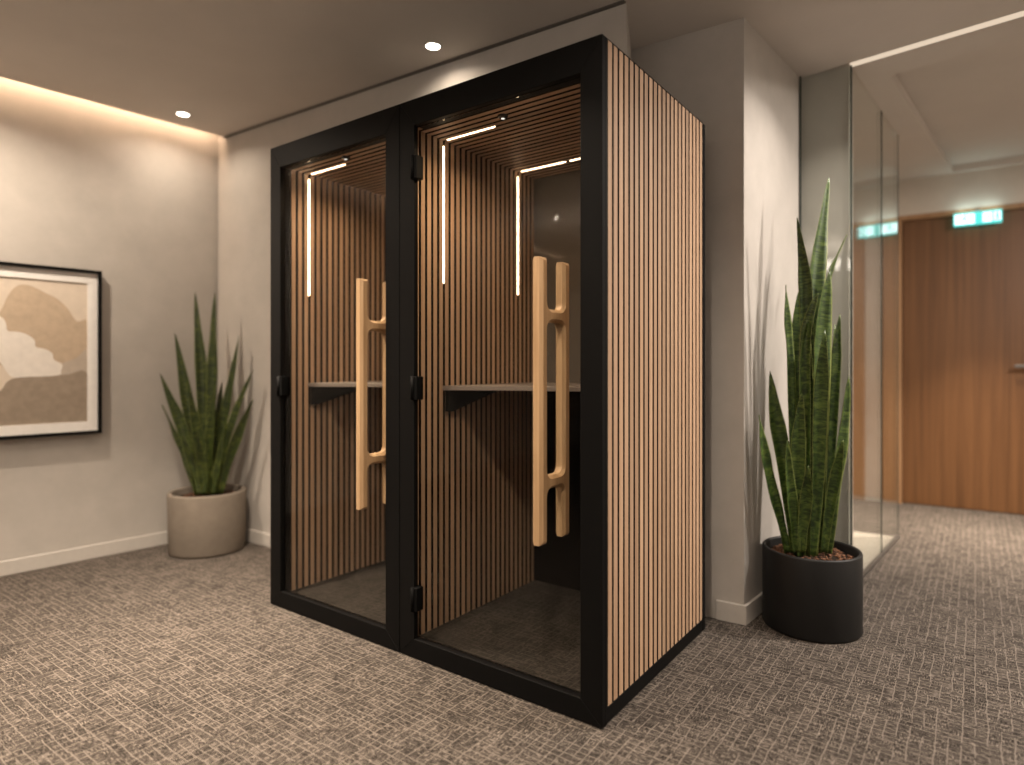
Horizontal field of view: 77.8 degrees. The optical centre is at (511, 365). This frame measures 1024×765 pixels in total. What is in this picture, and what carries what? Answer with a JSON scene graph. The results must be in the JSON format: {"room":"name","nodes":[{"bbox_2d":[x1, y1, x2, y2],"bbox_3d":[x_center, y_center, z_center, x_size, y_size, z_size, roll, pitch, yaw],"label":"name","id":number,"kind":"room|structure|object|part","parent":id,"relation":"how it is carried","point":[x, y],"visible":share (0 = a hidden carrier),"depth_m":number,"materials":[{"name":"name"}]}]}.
{"room":"office","nodes":[
{"label":"office","id":0,"kind":"room"},
{"bbox_2d":[0,77,219,560],"bbox_3d":[-4.204,-0.350,1.993,0.150,3.000,6.826,0,0,41],"label":"wall","id":1,"kind":"structure","parent":0,"point":[131,198],"depth_m":3.90,"materials":[{"name":"paint"}]},
{"bbox_2d":[0,261,101,439],"bbox_3d":[-2.774,-0.083,3.458,0.034,0.970,0.930,0,0,41],"label":"framed picture","id":2,"kind":"object","parent":1,"relation":"attached to","point":[51,316],"visible":1,"depth_m":3.62,"materials":[{"name":"paper"}]},
{"bbox_2d":[0,531,167,576],"bbox_3d":[-4.202,1.109,1.859,0.014,0.081,6.627,0,0,41],"label":"baseboard","id":3,"kind":"structure","parent":1,"relation":"attached to","point":[24,564],"depth_m":3.73,"materials":[{"name":"paint"}]},
{"bbox_2d":[218,3,630,533],"bbox_3d":[-0.583,-0.210,3.774,2.995,2.720,0.764,0,0,36],"label":"wall","id":4,"kind":"structure","parent":0,"point":[244,159],"depth_m":4.09,"materials":[{"name":"paint"}]},
{"bbox_2d":[245,528,270,546],"bbox_3d":[-1.434,1.109,3.957,1.407,0.081,0.014,0,0,33],"label":"baseboard","id":5,"kind":"structure","parent":4,"relation":"attached to","point":[257,537],"depth_m":4.08,"materials":[{"name":"paint"}]},
{"bbox_2d":[222,0,625,137],"bbox_3d":[-0.737,-1.548,3.493,2.915,0.005,0.022,0,0,33],"label":"trim","id":6,"kind":"structure","parent":4,"relation":"attached to","point":[621,2],"depth_m":3.22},
{"bbox_2d":[0,499,1023,764],"bbox_3d":[-0.056,1.178,1.197,9.000,0.064,11.500,0,0,36],"label":"floor","id":7,"kind":"structure","parent":0,"point":[146,656],"depth_m":2.30,"materials":[{"name":"carpet"}]},
{"bbox_2d":[160,293,252,558],"bbox_3d":[-1.913,0.338,3.971,0.493,1.623,0.464,0,0,-34],"label":"potted snake plant","id":8,"kind":"object","parent":7,"relation":"on","point":[206,518],"visible":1,"depth_m":3.94,"materials":[{"name":"green plant"}]},
{"bbox_3d":[-1.911,0.964,3.979,0.452,0.372,0.452,0,0,36],"label":"pot","id":9,"kind":"part","parent":8,"relation":"part of","materials":[{"name":"beige ceramic"}]},
{"bbox_2d":[271,34,704,728],"bbox_3d":[-0.181,0.049,2.889,1.800,2.198,1.006,0,0,36],"label":"booth","id":10,"kind":"object","parent":7,"relation":"on","point":[488,290],"visible":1,"depth_m":2.67,"materials":[{"name":"wood"}]},
{"bbox_3d":[-0.874,1.121,3.439,0.029,0.051,0.878,0,0,36],"label":"rail","id":11,"kind":"part","parent":10,"relation":"part of","materials":[{"name":"brown wood"}]},
{"bbox_3d":[-0.793,0.049,2.824,0.888,2.197,0.055,0,0,36],"label":"door frame","id":12,"kind":"part","parent":10,"relation":"part of","materials":[{"name":"black metal"}]},
{"bbox_2d":[341,155,349,159],"bbox_3d":[-0.765,-0.957,2.917,0.042,0.011,0.042,0,0,29],"label":"recessed light","id":13,"kind":"object","parent":10,"relation":"on","point":[344,157],"depth_m":2.91,"materials":[{"name":"plastic"}]},
{"bbox_3d":[-0.576,0.115,2.668,0.042,0.947,0.183,0,0,36],"label":"pull handle","id":14,"kind":"part","parent":10,"relation":"part of","materials":[{"name":"brown wood"}]},
{"bbox_3d":[-0.066,0.049,2.292,0.910,2.197,0.055,0,0,36],"label":"door frame","id":15,"kind":"part","parent":10,"relation":"part of","materials":[{"name":"black metal"}]},
{"bbox_2d":[497,113,507,119],"bbox_3d":[-0.035,-0.955,2.436,0.042,0.015,0.042,0,0,36],"label":"recessed light","id":16,"kind":"object","parent":10,"relation":"on","point":[500,116],"depth_m":2.43,"materials":[{"name":"plastic"}]},
{"bbox_3d":[0.134,0.115,2.149,0.042,0.947,0.183,0,0,36],"label":"pull handle","id":17,"kind":"part","parent":10,"relation":"part of","materials":[{"name":"brown wood"}]},
{"bbox_3d":[0.110,0.624,3.286,1.730,1.040,0.018,0,0,36],"label":"panel","id":18,"kind":"part","parent":10,"relation":"part of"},
{"bbox_3d":[0.110,-0.449,3.286,1.730,1.103,0.018,0,0,36],"label":"panel","id":19,"kind":"part","parent":10,"relation":"part of","materials":[{"name":"glass"}]},
{"bbox_3d":[0.297,0.049,2.028,0.012,2.197,0.014,0,0,36],"label":"corner post","id":20,"kind":"part","parent":10,"relation":"part of","materials":[{"name":"black metal"}]},
{"bbox_3d":[0.553,1.121,2.394,0.029,0.051,0.878,0,0,36],"label":"rail","id":21,"kind":"part","parent":10,"relation":"part of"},
{"bbox_3d":[0.820,0.048,2.762,0.034,2.196,0.028,0,0,36],"label":"post","id":22,"kind":"part","parent":10,"relation":"part of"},
{"bbox_2d":[759,178,862,643],"bbox_3d":[1.339,0.144,2.831,0.404,2.011,0.445,0,0,36],"label":"potted snake plant","id":23,"kind":"object","parent":7,"relation":"on","point":[812,581],"visible":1,"depth_m":2.78,"materials":[{"name":"green plant"}]},
{"bbox_3d":[1.329,0.977,2.816,0.404,0.346,0.404,0,0,36],"label":"pot","id":24,"kind":"part","parent":23,"relation":"part of","materials":[{"name":"black ceramic"}]},
{"bbox_2d":[0,0,1023,186],"bbox_3d":[0.004,-1.620,1.123,8.416,0.140,11.250,0,0,36],"label":"ceiling","id":25,"kind":"structure","parent":0,"point":[233,66],"depth_m":3.12,"materials":[{"name":"paint"}]},
{"bbox_2d":[175,111,190,116],"bbox_3d":[-2.023,-1.548,3.900,0.088,0.004,0.088,0,0,36],"label":"recessed light","id":26,"kind":"object","parent":25,"relation":"in","point":[179,113],"visible":1,"depth_m":3.90,"materials":[{"name":"white plastic"}]},
{"bbox_2d":[424,41,441,50],"bbox_3d":[-0.382,-1.548,3.071,0.088,0.004,0.088,0,0,36],"label":"recessed light","id":27,"kind":"object","parent":25,"relation":"in","point":[433,46],"visible":1,"depth_m":3.07,"materials":[{"name":"white plastic"}]},
{"bbox_2d":[850,11,1023,66],"bbox_3d":[3.198,-1.560,1.892,4.009,0.020,0.058,0,0,43],"label":"recessed light","id":28,"kind":"object","parent":25,"relation":"in","point":[1018,14],"visible":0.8,"depth_m":3.00,"materials":[{"name":"white plastic"}]},
{"bbox_2d":[631,18,798,617],"bbox_3d":[0.467,-0.210,3.641,2.016,2.720,0.878,0,0,36],"label":"wall column","id":29,"kind":"structure","parent":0,"point":[745,95],"depth_m":2.90,"materials":[{"name":"paint"}]},
{"bbox_2d":[716,592,761,625],"bbox_3d":[1.274,1.105,3.089,0.810,0.087,0.131,0,0,-40],"label":"baseboard","id":30,"kind":"structure","parent":29,"relation":"attached to","point":[726,611],"depth_m":2.85,"materials":[{"name":"paint"}]},
{"bbox_2d":[801,64,852,545],"bbox_3d":[1.678,-0.210,3.395,0.256,2.720,0.098,0,0,33],"label":"wall","id":31,"kind":"structure","parent":0,"point":[825,95],"depth_m":3.33,"materials":[{"name":"paint"}]},
{"bbox_2d":[799,65,899,577],"bbox_3d":[2.136,-0.199,3.734,1.363,2.698,0.245,0,0,-40],"label":"glass wall","id":32,"kind":"structure","parent":31,"relation":"in","point":[891,543],"depth_m":3.39,"materials":[{"name":"clear glass"}]},
{"bbox_2d":[853,164,1023,501],"bbox_3d":[4.273,-0.210,4.742,5.817,2.720,0.200,0,0,33],"label":"wall","id":33,"kind":"structure","parent":0,"point":[1003,185],"depth_m":5.38,"materials":[{"name":"paint"}]},
{"bbox_2d":[853,220,864,499],"bbox_3d":[2.572,-0.050,5.731,1.087,2.400,0.020,0,0,33],"label":"wall panel","id":34,"kind":"object","parent":33,"relation":"attached to","point":[858,226],"visible":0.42,"depth_m":5.45,"materials":[{"name":"brown wood"}]},
{"bbox_2d":[883,202,1023,514],"bbox_3d":[3.704,-0.051,5.045,1.293,2.402,0.160,0,0,33],"label":"door","id":35,"kind":"structure","parent":33,"relation":"in","point":[961,288],"depth_m":5.12,"materials":[{"name":"brown wood"}]},
{"bbox_3d":[3.713,-0.051,5.059,1.293,2.402,0.126,0,0,33],"label":"frame","id":36,"kind":"part","parent":35,"relation":"part of","materials":[{"name":"brown wood"}]},
{"bbox_2d":[954,209,1001,226],"bbox_3d":[3.662,-1.173,4.989,0.307,0.122,0.056,0,0,33],"label":"exit sign","id":37,"kind":"object","parent":35,"relation":"attached to","point":[978,217],"visible":1,"depth_m":4.97,"materials":[{"name":"plastic"}]}
]}

